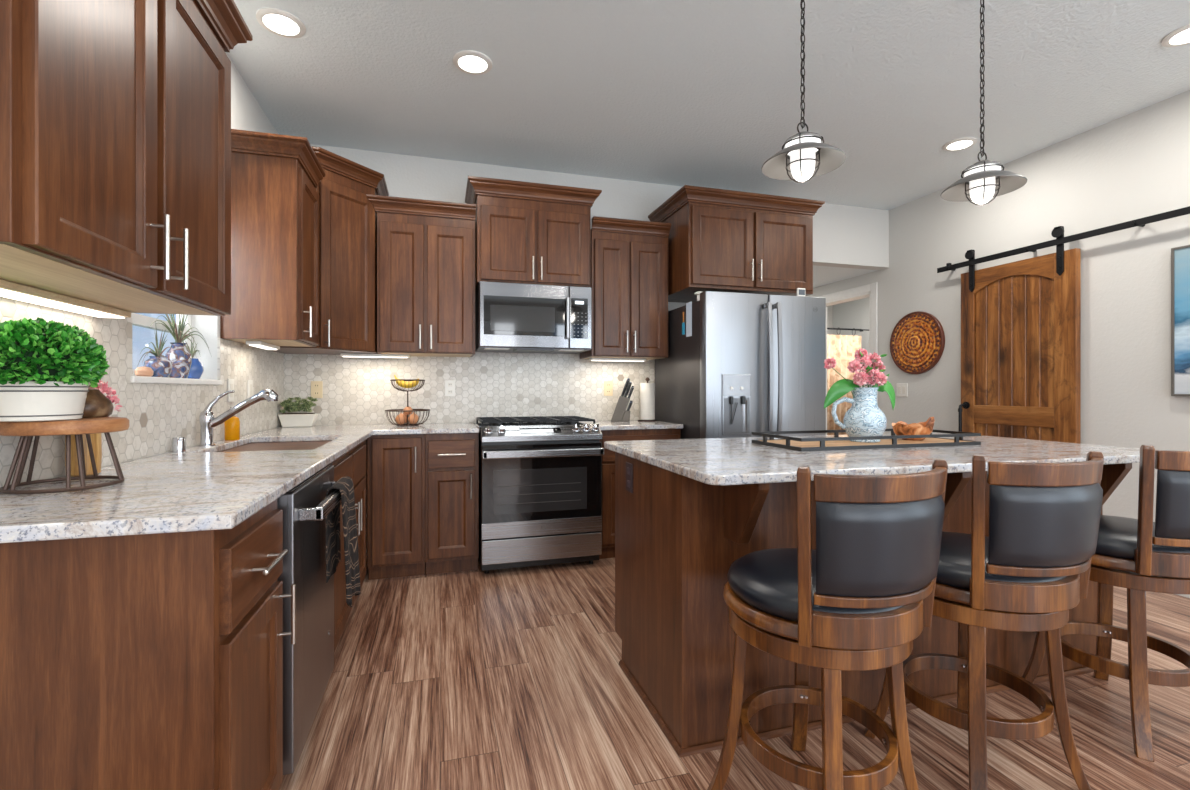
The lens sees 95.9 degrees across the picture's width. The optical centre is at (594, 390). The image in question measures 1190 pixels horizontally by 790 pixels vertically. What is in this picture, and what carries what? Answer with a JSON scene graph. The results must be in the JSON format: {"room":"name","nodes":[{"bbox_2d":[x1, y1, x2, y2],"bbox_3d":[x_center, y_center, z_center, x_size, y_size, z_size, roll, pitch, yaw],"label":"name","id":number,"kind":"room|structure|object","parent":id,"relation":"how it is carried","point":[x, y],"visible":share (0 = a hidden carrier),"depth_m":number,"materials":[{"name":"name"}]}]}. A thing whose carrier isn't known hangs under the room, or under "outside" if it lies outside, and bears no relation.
{"room":"kitchen","nodes":[
{"label":"kitchen","id":0,"kind":"room"},
{"bbox_2d":[0,381,90,421],"bbox_3d":[-1.306,0.025,1.262,0.175,0.090,0.184,0,0,-16],"label":"tub","id":1,"kind":"object","parent":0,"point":[21,401],"depth_m":1.21,"materials":[{"name":"white ceramic"}]},
{"bbox_2d":[9,52,281,488],"bbox_3d":[-1.179,-0.258,0.191,0.140,2.815,7.220,0,0,-16],"label":"wall","id":2,"kind":"structure","parent":0,"point":[247,114],"depth_m":2.72,"materials":[{"name":"grey paint"}]},
{"bbox_2d":[0,0,252,315],"bbox_3d":[-1.213,-0.724,1.279,0.396,0.965,1.033,0,0,-16],"label":"upper cabinet","id":3,"kind":"object","parent":2,"relation":"attached to","point":[115,115],"visible":0.99,"depth_m":1.19,"materials":[{"name":"brown wood"}]},
{"bbox_2d":[0,279,130,317],"bbox_3d":[-1.352,-0.230,1.244,0.088,0.022,0.820,0,0,-16],"label":"light","id":4,"kind":"object","parent":3,"relation":"attached to","point":[11,290],"visible":1,"depth_m":1.35,"materials":[{"name":"white plastic"}]},
{"bbox_2d":[0,297,283,487],"bbox_3d":[-1.688,-0.004,2.224,0.010,0.481,2.810,0,0,-16],"label":"backsplash","id":5,"kind":"structure","parent":2,"relation":"attached to","point":[156,414],"depth_m":1.91,"materials":[{"name":"tile"}]},
{"bbox_2d":[130,313,221,384],"bbox_3d":[-1.740,-0.468,2.151,0.170,0.885,0.762,0,0,-16],"label":"window","id":6,"kind":"structure","parent":2,"relation":"in","point":[142,335],"depth_m":2.17,"materials":[{"name":"white paint"}]},
{"bbox_2d":[134,366,153,376],"bbox_3d":[-1.681,-0.070,2.002,0.051,0.040,0.074,0,0,-16],"label":"shell","id":7,"kind":"object","parent":6,"relation":"on","point":[140,371],"visible":0.83,"depth_m":1.98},
{"bbox_2d":[137,321,174,376],"bbox_3d":[-1.741,-0.149,2.147,0.097,0.248,0.216,0,0,-16],"label":"vase","id":8,"kind":"object","parent":6,"relation":"on","point":[161,366],"visible":0.98,"depth_m":2.11,"materials":[{"name":"blue ceramic"}]},
{"bbox_2d":[149,314,211,377],"bbox_3d":[-1.767,-0.245,2.283,0.165,0.392,0.308,0,0,-16],"label":"vase","id":9,"kind":"object","parent":6,"relation":"on","point":[181,359],"visible":0.81,"depth_m":2.27,"materials":[{"name":"blue ceramic"}]},
{"bbox_2d":[185,339,203,378],"bbox_3d":[-1.809,-0.141,2.399,0.096,0.207,0.171,0,0,-16],"label":"vase","id":10,"kind":"object","parent":6,"relation":"on","point":[196,371],"visible":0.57,"depth_m":2.40,"materials":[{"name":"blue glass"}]},
{"bbox_2d":[228,379,233,401],"bbox_3d":[-1.805,0.000,2.664,0.008,0.115,0.072,0,0,-16],"label":"light switch","id":11,"kind":"object","parent":2,"relation":"attached to","point":[230,381],"visible":0.95,"depth_m":2.65,"materials":[{"name":"white plastic"}]},
{"bbox_2d":[247,380,252,397],"bbox_3d":[-1.882,0.000,2.933,0.008,0.115,0.072,0,0,-16],"label":"light switch","id":12,"kind":"object","parent":2,"relation":"attached to","point":[249,382],"visible":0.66,"depth_m":2.92,"materials":[{"name":"white plastic"}]},
{"bbox_2d":[220,129,325,346],"bbox_3d":[-1.657,-0.740,2.802,0.386,0.984,0.496,0,0,-16],"label":"upper cabinet","id":13,"kind":"object","parent":2,"relation":"attached to","point":[275,178],"visible":0.94,"depth_m":2.62,"materials":[{"name":"brown wood"}]},
{"bbox_2d":[246,341,279,349],"bbox_3d":[-1.752,-0.236,2.841,0.070,0.022,0.330,0,0,-16],"label":"light","id":14,"kind":"object","parent":13,"relation":"attached to","point":[259,344],"visible":1,"depth_m":2.75,"materials":[{"name":"white plastic"}]},
{"bbox_2d":[249,345,276,349],"bbox_3d":[-1.752,-0.227,2.841,0.046,0.004,0.306,0,0,-16],"label":"diffuser","id":15,"kind":"object","parent":14,"relation":"attached to","point":[268,347],"depth_m":2.84,"materials":[{"name":"white plastic"}]},
{"bbox_2d":[172,437,185,451],"bbox_3d":[-1.601,0.207,2.067,0.042,0.056,0.042,0,0,-16],"label":"air gap","id":16,"kind":"object","parent":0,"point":[178,443],"visible":1,"depth_m":2.05,"materials":[{"name":"silver metal"}]},
{"bbox_2d":[310,144,888,555],"bbox_3d":[0.300,-0.258,4.333,5.000,2.815,0.120,0,0,-16],"label":"wall","id":17,"kind":"structure","parent":0,"point":[844,236],"depth_m":4.22,"materials":[{"name":"grey paint"}]},
{"bbox_2d":[311,381,322,397],"bbox_3d":[-1.879,-0.005,3.627,0.072,0.115,0.008,0,0,-16],"label":"power outlet","id":18,"kind":"object","parent":17,"relation":"attached to","point":[316,386],"visible":0.93,"depth_m":3.62,"materials":[{"name":"beige plastic"}]},
{"bbox_2d":[256,146,388,354],"bbox_3d":[-1.673,-0.810,3.355,0.666,1.135,0.666,0,0,-16],"label":"upper cabinet","id":19,"kind":"object","parent":17,"relation":"attached to","point":[347,217],"visible":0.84,"depth_m":3.26,"materials":[{"name":"brown wood"}]},
{"bbox_2d":[340,353,408,357],"bbox_3d":[-1.456,-0.230,3.566,0.420,0.022,0.060,0,0,-16],"label":"light","id":20,"kind":"object","parent":19,"relation":"attached to","point":[341,354],"visible":1,"depth_m":3.54,"materials":[{"name":"white plastic"}]},
{"bbox_2d":[343,356,406,357],"bbox_3d":[-1.456,-0.221,3.566,0.396,0.004,0.036,0,0,-16],"label":"diffuser","id":21,"kind":"object","parent":20,"relation":"attached to","point":[343,356],"depth_m":3.57,"materials":[{"name":"white plastic"}]},
{"bbox_2d":[366,194,475,356],"bbox_3d":[-1.161,-0.733,3.636,0.668,0.982,0.407,0,0,-16],"label":"upper cabinet","id":22,"kind":"object","parent":17,"relation":"attached to","point":[426,248],"visible":0.94,"depth_m":3.49,"materials":[{"name":"brown wood"}]},
{"bbox_2d":[445,380,454,395],"bbox_3d":[-1.044,-0.015,3.868,0.072,0.115,0.008,0,0,-16],"label":"power outlet","id":23,"kind":"object","parent":17,"relation":"attached to","point":[449,384],"visible":1,"depth_m":3.87,"materials":[{"name":"white plastic"}]},
{"bbox_2d":[283,352,654,424],"bbox_3d":[-0.778,-0.032,3.954,2.702,0.536,0.010,0,0,-16],"label":"backsplash","id":24,"kind":"structure","parent":17,"relation":"attached to","point":[356,390],"depth_m":3.90,"materials":[{"name":"tile"}]},
{"bbox_2d":[465,176,601,290],"bbox_3d":[-0.451,-1.051,3.813,0.902,0.670,0.462,0,0,-16],"label":"upper cabinet","id":25,"kind":"object","parent":17,"relation":"attached to","point":[526,232],"visible":0.97,"depth_m":3.62,"materials":[{"name":"brown wood"}]},
{"bbox_2d":[475,281,591,353],"bbox_3d":[-0.443,-0.491,3.790,0.760,0.446,0.488,0,0,-16],"label":"microwave","id":26,"kind":"object","parent":25,"relation":"attached to","point":[509,317],"visible":1,"depth_m":3.59,"materials":[{"name":"metal"}]},
{"bbox_2d":[604,381,612,395],"bbox_3d":[0.105,-0.015,4.199,0.072,0.115,0.008,0,0,-16],"label":"power outlet","id":27,"kind":"object","parent":17,"relation":"attached to","point":[608,385],"visible":1,"depth_m":4.20,"materials":[{"name":"beige plastic"}]},
{"bbox_2d":[580,216,670,359],"bbox_3d":[0.219,-0.731,4.035,0.590,0.978,0.407,0,0,-16],"label":"upper cabinet","id":28,"kind":"object","parent":17,"relation":"attached to","point":[629,258],"visible":0.95,"depth_m":3.88,"materials":[{"name":"brown wood"}]},
{"bbox_2d":[589,358,645,361],"bbox_3d":[0.172,-0.230,4.036,0.430,0.022,0.060,0,0,-16],"label":"light","id":29,"kind":"object","parent":28,"relation":"attached to","point":[591,359],"visible":1,"depth_m":4.01,"materials":[{"name":"white plastic"}]},
{"bbox_2d":[591,360,643,361],"bbox_3d":[0.172,-0.221,4.036,0.406,0.004,0.036,0,0,-16],"label":"diffuser","id":30,"kind":"object","parent":29,"relation":"attached to","point":[591,360],"depth_m":4.03,"materials":[{"name":"white plastic"}]},
{"bbox_2d":[648,185,824,302],"bbox_3d":[1.062,-1.058,4.137,1.133,0.680,0.678,0,0,-16],"label":"upper cabinet","id":31,"kind":"object","parent":17,"relation":"attached to","point":[720,240],"visible":0.96,"depth_m":3.85,"materials":[{"name":"brown wood"}]},
{"bbox_2d":[694,291,701,300],"bbox_3d":[0.715,-0.636,3.672,0.072,0.081,0.072,0,0,-16],"label":"lidded jar","id":32,"kind":"object","parent":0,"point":[698,292],"visible":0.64,"depth_m":3.65,"materials":[{"name":"white plastic"}]},
{"bbox_2d":[227,0,1189,209],"bbox_3d":[1.301,-1.690,0.813,5.270,0.050,7.240,0,0,-16],"label":"ceiling","id":33,"kind":"structure","parent":0,"point":[701,93],"depth_m":2.86,"materials":[{"name":"white paint"}]},
{"bbox_2d":[256,7,305,37],"bbox_3d":[-1.420,-1.659,2.432,0.196,0.012,0.196,0,0,-16],"label":"recessed light","id":34,"kind":"object","parent":33,"relation":"in","point":[279,22],"visible":1,"depth_m":2.42,"materials":[{"name":"white"}]},
{"bbox_2d":[453,50,491,74],"bbox_3d":[-0.620,-1.659,2.725,0.196,0.012,0.196,0,0,-16],"label":"recessed light","id":35,"kind":"object","parent":33,"relation":"in","point":[467,61],"visible":1,"depth_m":2.71,"materials":[{"name":"white"}]},
{"bbox_2d":[761,0,845,183],"bbox_3d":[0.766,-1.215,1.980,0.291,0.898,0.291,0,0,-20],"label":"pendant lamp","id":36,"kind":"object","parent":33,"relation":"hanging from","point":[803,164],"visible":1,"depth_m":1.97,"materials":[{"name":"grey metal"}]},
{"bbox_2d":[942,137,976,150],"bbox_3d":[2.461,-1.659,3.625,0.196,0.012,0.196,0,0,-16],"label":"recessed light","id":37,"kind":"object","parent":33,"relation":"in","point":[965,142],"visible":1,"depth_m":3.61,"materials":[{"name":"white"}]},
{"bbox_2d":[940,0,1026,205],"bbox_3d":[1.602,-1.215,2.221,0.291,0.898,0.291,0,0,-20],"label":"pendant lamp","id":38,"kind":"object","parent":33,"relation":"hanging from","point":[984,185],"visible":1,"depth_m":2.21,"materials":[{"name":"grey metal"}]},
{"bbox_2d":[1161,24,1189,46],"bbox_3d":[2.776,-1.659,2.498,0.196,0.012,0.196,0,0,-16],"label":"recessed light","id":39,"kind":"object","parent":33,"relation":"in","point":[1180,36],"visible":1,"depth_m":2.52,"materials":[{"name":"white"}]},
{"bbox_2d":[279,556,1189,789],"bbox_3d":[1.661,1.175,2.249,6.760,0.050,9.800,0,0,-16],"label":"floor","id":40,"kind":"structure","parent":0,"point":[508,678],"depth_m":1.89,"materials":[{"name":"brown wood"}]},
{"bbox_2d":[0,499,295,789],"bbox_3d":[-1.050,0.708,1.167,0.647,0.884,0.425,0,0,-16],"label":"base cabinet","id":41,"kind":"object","parent":40,"relation":"on","point":[144,661],"visible":0.98,"depth_m":1.01,"materials":[{"name":"brown wood"}]},
{"bbox_2d":[220,440,365,651],"bbox_3d":[-1.444,0.708,2.529,0.647,0.884,1.170,0,0,-16],"label":"base cabinet","id":42,"kind":"object","parent":40,"relation":"on","point":[352,464],"visible":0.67,"depth_m":2.53,"materials":[{"name":"brown wood"}]},
{"bbox_2d":[0,423,478,542],"bbox_3d":[-1.086,0.251,2.385,1.235,0.030,2.832,0,0,-16],"label":"countertop","id":43,"kind":"structure","parent":42,"relation":"on","point":[198,488],"depth_m":1.28,"materials":[{"name":"stone"}]},
{"bbox_2d":[0,417,128,493],"bbox_3d":[-1.302,0.152,1.321,0.238,0.165,0.238,0,0,-16],"label":"display riser","id":44,"kind":"object","parent":43,"relation":"on","point":[26,430],"visible":0.95,"depth_m":1.26,"materials":[{"name":"brown wood"}]},
{"bbox_2d":[0,317,108,421],"bbox_3d":[-1.309,-0.051,1.263,0.233,0.242,0.301,0,0,-16],"label":"boxwood","id":45,"kind":"object","parent":44,"relation":"on","point":[48,369],"visible":1,"depth_m":1.21,"materials":[{"name":"green plant"}]},
{"bbox_2d":[82,389,113,417],"bbox_3d":[-1.312,0.032,1.399,0.078,0.074,0.114,0,0,-16],"label":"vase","id":46,"kind":"object","parent":44,"relation":"on","point":[97,404],"visible":0.69,"depth_m":1.38,"materials":[{"name":"brown ceramic"}]},
{"bbox_2d":[65,380,121,476],"bbox_3d":[-1.424,0.091,1.512,0.112,0.289,0.160,0,0,-16],"label":"flower vase","id":47,"kind":"object","parent":43,"relation":"on","point":[96,439],"visible":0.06,"depth_m":1.49,"materials":[{"name":"pink ceramic"}]},
{"bbox_2d":[224,406,239,439],"bbox_3d":[-1.727,0.155,2.564,0.062,0.161,0.070,0,0,37],"label":"soap bottle","id":48,"kind":"object","parent":43,"relation":"on","point":[232,425],"visible":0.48,"depth_m":2.54,"materials":[{"name":"orange plastic"}]},
{"bbox_2d":[198,389,278,445],"bbox_3d":[-1.541,0.116,2.326,0.300,0.241,0.065,0,0,-16],"label":"faucet","id":49,"kind":"object","parent":43,"relation":"on","point":[208,421],"visible":1,"depth_m":2.30,"materials":[{"name":"silver metal"}]},
{"bbox_2d":[278,397,317,426],"bbox_3d":[-1.929,0.138,3.495,0.233,0.195,0.113,0,0,-18],"label":"succulent planter","id":50,"kind":"object","parent":43,"relation":"on","point":[286,419],"visible":1,"depth_m":3.47,"materials":[{"name":"white ceramic"}]},
{"bbox_2d":[385,379,429,425],"bbox_3d":[-1.259,0.081,3.612,0.288,0.308,0.288,0,0,-16],"label":"fruit basket","id":51,"kind":"object","parent":43,"relation":"on","point":[392,380],"visible":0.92,"depth_m":3.56,"materials":[{"name":"brown metal"}]},
{"bbox_2d":[395,412,406,424],"bbox_3d":[-1.294,0.187,3.582,0.070,0.081,0.070,0,0,-16],"label":"onion","id":52,"kind":"object","parent":51,"relation":"in","point":[401,416],"visible":0.9,"depth_m":3.56,"materials":[{"name":"orange food"}]},
{"bbox_2d":[394,375,418,387],"bbox_3d":[-1.256,-0.059,3.578,0.161,0.089,0.037,0,0,-12],"label":"banana","id":53,"kind":"object","parent":51,"relation":"in","point":[408,385],"visible":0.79,"depth_m":3.57,"materials":[{"name":"yellow food"}]},
{"bbox_2d":[403,406,411,414],"bbox_3d":[-1.262,0.132,3.624,0.058,0.068,0.058,0,0,-16],"label":"onion","id":54,"kind":"object","parent":51,"relation":"in","point":[406,407],"visible":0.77,"depth_m":3.60,"materials":[{"name":"orange food"}]},
{"bbox_2d":[390,379,424,390],"bbox_3d":[-1.259,-0.033,3.612,0.224,0.080,0.224,0,0,-16],"label":"bowl","id":55,"kind":"object","parent":51,"relation":"on","point":[393,380],"depth_m":3.56,"materials":[{"name":"brown metal"}]},
{"bbox_2d":[408,413,417,423],"bbox_3d":[-1.215,0.187,3.589,0.066,0.076,0.066,0,0,-16],"label":"onion","id":56,"kind":"object","parent":51,"relation":"in","point":[411,419],"visible":0.85,"depth_m":3.57,"materials":[{"name":"orange food"}]},
{"bbox_2d":[277,463,340,774],"bbox_3d":[-1.166,0.707,1.677,0.667,0.862,0.592,0,0,-16],"label":"dishwasher","id":57,"kind":"object","parent":40,"relation":"on","point":[308,663],"visible":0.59,"depth_m":1.60,"materials":[{"name":"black metal"}]},
{"bbox_2d":[326,476,360,606],"bbox_3d":[-0.878,0.542,1.883,0.080,0.450,0.256,0,0,-16],"label":"dish towel","id":58,"kind":"object","parent":57,"relation":"hanging from","point":[345,485],"visible":0.97,"depth_m":1.86,"materials":[{"name":"grey fabric"}]},
{"bbox_2d":[367,434,425,579],"bbox_3d":[-1.272,0.708,3.495,0.330,0.884,0.617,0,0,-16],"label":"base cabinet","id":59,"kind":"object","parent":40,"relation":"on","point":[395,463],"visible":0.86,"depth_m":3.25,"materials":[{"name":"brown wood"}]},
{"bbox_2d":[425,433,478,574],"bbox_3d":[-0.958,0.708,3.586,0.322,0.884,0.617,0,0,-16],"label":"base cabinet","id":60,"kind":"object","parent":40,"relation":"on","point":[451,460],"visible":0.94,"depth_m":3.34,"materials":[{"name":"brown wood"}]},
{"bbox_2d":[473,416,603,573],"bbox_3d":[-0.407,0.671,3.663,0.787,0.957,0.725,0,0,-16],"label":"range oven","id":61,"kind":"object","parent":40,"relation":"on","point":[540,477],"visible":1,"depth_m":3.37,"materials":[{"name":"silver metal"}]},
{"bbox_2d":[473,421,598,427],"bbox_3d":[-0.429,0.229,3.739,0.787,0.013,0.567,0,0,-16],"label":"cooktop","id":62,"kind":"object","parent":61,"relation":"in","point":[508,424],"depth_m":3.50,"materials":[{"name":"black metal"}]},
{"bbox_2d":[599,429,680,558],"bbox_3d":[0.239,0.708,3.951,0.600,0.884,0.579,0,0,-16],"label":"base cabinet","id":63,"kind":"object","parent":40,"relation":"on","point":[608,459],"visible":0.15,"depth_m":3.62,"materials":[{"name":"brown wood"}]},
{"bbox_2d":[588,420,682,429],"bbox_3d":[0.238,0.251,3.935,0.616,0.030,0.589,0,0,-16],"label":"countertop","id":64,"kind":"structure","parent":63,"relation":"on","point":[632,424],"depth_m":3.72,"materials":[{"name":"stone"}]},
{"bbox_2d":[611,378,633,421],"bbox_3d":[0.210,0.071,4.066,0.177,0.330,0.096,0,0,6],"label":"knife block","id":65,"kind":"object","parent":64,"relation":"on","point":[620,414],"visible":1,"depth_m":4.02,"materials":[{"name":"grey wood"}]},
{"bbox_2d":[638,377,656,421],"bbox_3d":[0.404,0.068,4.134,0.150,0.336,0.150,0,0,-16],"label":"paper towel roll","id":66,"kind":"object","parent":64,"relation":"on","point":[647,390],"visible":1,"depth_m":4.08,"materials":[{"name":"white paper"}]},
{"bbox_2d":[655,291,825,438],"bbox_3d":[1.048,0.255,3.955,0.928,1.790,0.942,0,0,-16],"label":"refrigerator","id":67,"kind":"object","parent":40,"relation":"on","point":[749,363],"visible":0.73,"depth_m":3.57,"materials":[{"name":"silver metal"}]},
{"bbox_2d":[655,300,699,438],"bbox_3d":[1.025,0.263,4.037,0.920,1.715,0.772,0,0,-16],"label":"panel","id":68,"kind":"object","parent":67,"relation":"attached to","point":[677,376],"depth_m":3.81,"materials":[{"name":"grey metal"}]},
{"bbox_2d":[682,312,684,334],"bbox_3d":[0.619,-0.470,3.759,0.011,0.160,0.028,0,0,-16],"label":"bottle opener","id":69,"kind":"object","parent":67,"relation":"attached to","point":[683,323],"visible":1,"depth_m":3.75,"materials":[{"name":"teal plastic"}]},
{"bbox_2d":[686,301,691,336],"bbox_3d":[0.645,-0.487,3.686,0.002,0.235,0.085,0,0,-16],"label":"pad","id":70,"kind":"object","parent":67,"relation":"attached to","point":[689,304],"visible":1,"depth_m":3.68,"materials":[{"name":"paper"}]},
{"bbox_2d":[797,288,804,295],"bbox_3d":[1.417,-0.671,3.692,0.064,0.062,0.018,0,0,-16],"label":"thermometer","id":71,"kind":"object","parent":67,"relation":"on","point":[800,291],"visible":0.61,"depth_m":3.68,"materials":[{"name":"white plastic"}]},
{"bbox_2d":[707,459,947,789],"bbox_3d":[0.606,0.660,1.428,0.490,0.979,0.540,0,0,-27],"label":"bar stool","id":72,"kind":"object","parent":40,"relation":"on","point":[860,600],"visible":1,"depth_m":1.23,"materials":[{"name":"brown wood"}]},
{"bbox_2d":[727,548,904,621],"bbox_3d":[0.596,0.509,1.454,0.462,0.080,0.462,0,0,-19],"label":"seat cushion","id":73,"kind":"object","parent":72,"relation":"on","point":[762,585],"depth_m":1.33,"materials":[{"name":"black leather"}]},
{"bbox_2d":[615,452,1131,756],"bbox_3d":[1.123,0.708,2.193,1.933,0.884,0.869,0,0,-16],"label":"kitchen island","id":74,"kind":"object","parent":40,"relation":"on","point":[678,538],"visible":0.3,"depth_m":1.81,"materials":[{"name":"brown wood"}]},
{"bbox_2d":[626,462,632,492],"bbox_3d":[0.137,0.350,2.163,0.008,0.115,0.072,0,0,-16],"label":"power outlet","id":75,"kind":"object","parent":74,"relation":"attached to","point":[629,467],"visible":1,"depth_m":2.15,"materials":[{"name":"brown plastic"}]},
{"bbox_2d":[604,432,1155,485],"bbox_3d":[1.144,0.251,2.269,2.013,0.030,1.055,0,0,-16],"label":"island countertop","id":76,"kind":"structure","parent":74,"relation":"on","point":[711,461],"depth_m":1.92,"materials":[{"name":"stone"}]},
{"bbox_2d":[752,428,980,450],"bbox_3d":[1.186,0.210,2.364,0.910,0.050,0.345,0,0,-16],"label":"serving tray","id":77,"kind":"object","parent":76,"relation":"on","point":[836,442],"visible":0.92,"depth_m":2.26,"materials":[{"name":"brown wood"}]},
{"bbox_2d":[831,387,886,442],"bbox_3d":[1.161,0.105,2.349,0.217,0.236,0.172,0,0,-16],"label":"pitcher","id":78,"kind":"object","parent":77,"relation":"on","point":[864,417],"visible":0.92,"depth_m":2.31,"materials":[{"name":"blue ceramic"}]},
{"bbox_2d":[824,348,894,409],"bbox_3d":[1.162,-0.044,2.348,0.303,0.285,0.121,0,0,-7],"label":"flower bouquet","id":79,"kind":"object","parent":78,"relation":"in","point":[872,373],"visible":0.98,"depth_m":2.35,"materials":[{"name":"pink plant"}]},
{"bbox_2d":[892,417,934,439],"bbox_3d":[1.434,0.170,2.423,0.168,0.106,0.128,0,0,21],"label":"bowl","id":80,"kind":"object","parent":77,"relation":"on","point":[899,428],"visible":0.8,"depth_m":2.38,"materials":[{"name":"brown wood"}]},
{"bbox_2d":[865,451,1103,789],"bbox_3d":[1.163,0.660,1.626,0.484,0.979,0.540,0,0,-15],"label":"bar stool","id":81,"kind":"object","parent":40,"relation":"on","point":[1033,566],"visible":0.93,"depth_m":1.43,"materials":[{"name":"brown wood"}]},
{"bbox_2d":[936,532,1066,589],"bbox_3d":[1.156,0.509,1.653,0.462,0.080,0.462,0,0,-15],"label":"seat cushion","id":82,"kind":"object","parent":81,"relation":"on","point":[956,569],"depth_m":1.47,"materials":[{"name":"black leather"}]},
{"bbox_2d":[1022,445,1189,761],"bbox_3d":[1.877,0.660,1.887,0.484,0.979,0.540,0,0,-14],"label":"bar stool","id":83,"kind":"object","parent":40,"relation":"on","point":[1140,555],"visible":0.75,"depth_m":1.72,"materials":[{"name":"brown wood"}]},
{"bbox_2d":[1095,515,1189,559],"bbox_3d":[1.871,0.509,1.914,0.462,0.080,0.462,0,0,-14],"label":"seat cushion","id":84,"kind":"object","parent":83,"relation":"on","point":[1118,537],"depth_m":1.75,"materials":[{"name":"black leather"}]},
{"bbox_2d":[813,265,877,287],"bbox_3d":[1.718,-1.157,5.929,1.390,0.040,2.160,0,0,-16],"label":"ceiling","id":85,"kind":"structure","parent":0,"point":[822,275],"depth_m":5.22,"materials":[{"name":"white paint"}]},
{"bbox_2d":[827,297,868,386],"bbox_3d":[3.244,-0.100,6.088,1.390,2.500,3.300,0,0,-16],"label":"wall","id":86,"kind":"structure","parent":0,"point":[851,314],"depth_m":7.40,"materials":[{"name":"grey paint"}]},
{"bbox_2d":[827,327,868,334],"bbox_3d":[3.036,-0.742,6.726,1.325,0.096,0.062,0,0,-16],"label":"curtain rod","id":87,"kind":"object","parent":86,"relation":"attached to","point":[838,328],"visible":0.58,"depth_m":6.76,"materials":[{"name":"black metal"}]},
{"bbox_2d":[827,334,860,434],"bbox_3d":[2.977,0.168,6.707,0.840,1.725,0.047,0,0,-16],"label":"shower curtain","id":88,"kind":"object","parent":87,"relation":"hanging from","point":[842,348],"visible":0.32,"depth_m":6.73,"materials":[{"name":"beige fabric"}]},
{"bbox_2d":[806,90,1189,521],"bbox_3d":[3.447,-0.268,2.660,0.120,2.835,9.400,0,0,-16],"label":"wall","id":89,"kind":"structure","parent":0,"point":[1135,165],"depth_m":3.41,"materials":[{"name":"grey paint"}]},
{"bbox_2d":[819,282,877,434],"bbox_3d":[2.606,0.062,5.564,0.146,2.175,0.945,0,0,-16],"label":"trim","id":90,"kind":"structure","parent":89,"relation":"attached to","point":[870,290],"depth_m":5.18,"materials":[{"name":"white paint"}]},
{"bbox_2d":[897,383,907,396],"bbox_3d":[2.756,-0.004,4.821,0.008,0.118,0.118,0,0,-16],"label":"light switch","id":91,"kind":"object","parent":89,"relation":"attached to","point":[902,388],"visible":1,"depth_m":4.81,"materials":[{"name":"white plastic"}]},
{"bbox_2d":[890,311,944,373],"bbox_3d":[2.784,-0.412,4.669,0.036,0.544,0.544,0,0,-16],"label":"disc","id":92,"kind":"object","parent":89,"relation":"attached to","point":[917,341],"visible":1,"depth_m":4.64,"materials":[{"name":"brown wicker"}]},
{"bbox_2d":[937,206,1189,272],"bbox_3d":[3.229,-0.987,3.009,0.104,0.057,2.890,0,0,-16],"label":"barn door track","id":93,"kind":"object","parent":89,"relation":"attached to","point":[1141,222],"visible":1,"depth_m":3.44,"materials":[{"name":"black metal"}]},
{"bbox_2d":[958,226,1080,443],"bbox_3d":[2.964,0.022,3.828,0.122,2.195,0.795,0,0,-16],"label":"barn door","id":94,"kind":"structure","parent":93,"relation":"hanging from","point":[1021,320],"depth_m":3.77,"materials":[{"name":"brown wood"}]},
{"bbox_2d":[1171,245,1189,395],"bbox_3d":[3.380,-0.384,2.612,0.034,0.832,0.868,0,0,-16],"label":"framed picture","id":95,"kind":"object","parent":89,"relation":"attached to","point":[1180,256],"visible":1,"depth_m":2.99},
{"bbox_2d":[1175,594,1189,597],"bbox_3d":[3.681,1.095,1.609,0.013,0.110,7.250,0,0,-16],"label":"baseboard","id":96,"kind":"structure","parent":89,"relation":"attached to","point":[1182,595],"depth_m":2.98,"materials":[{"name":"white paint"}]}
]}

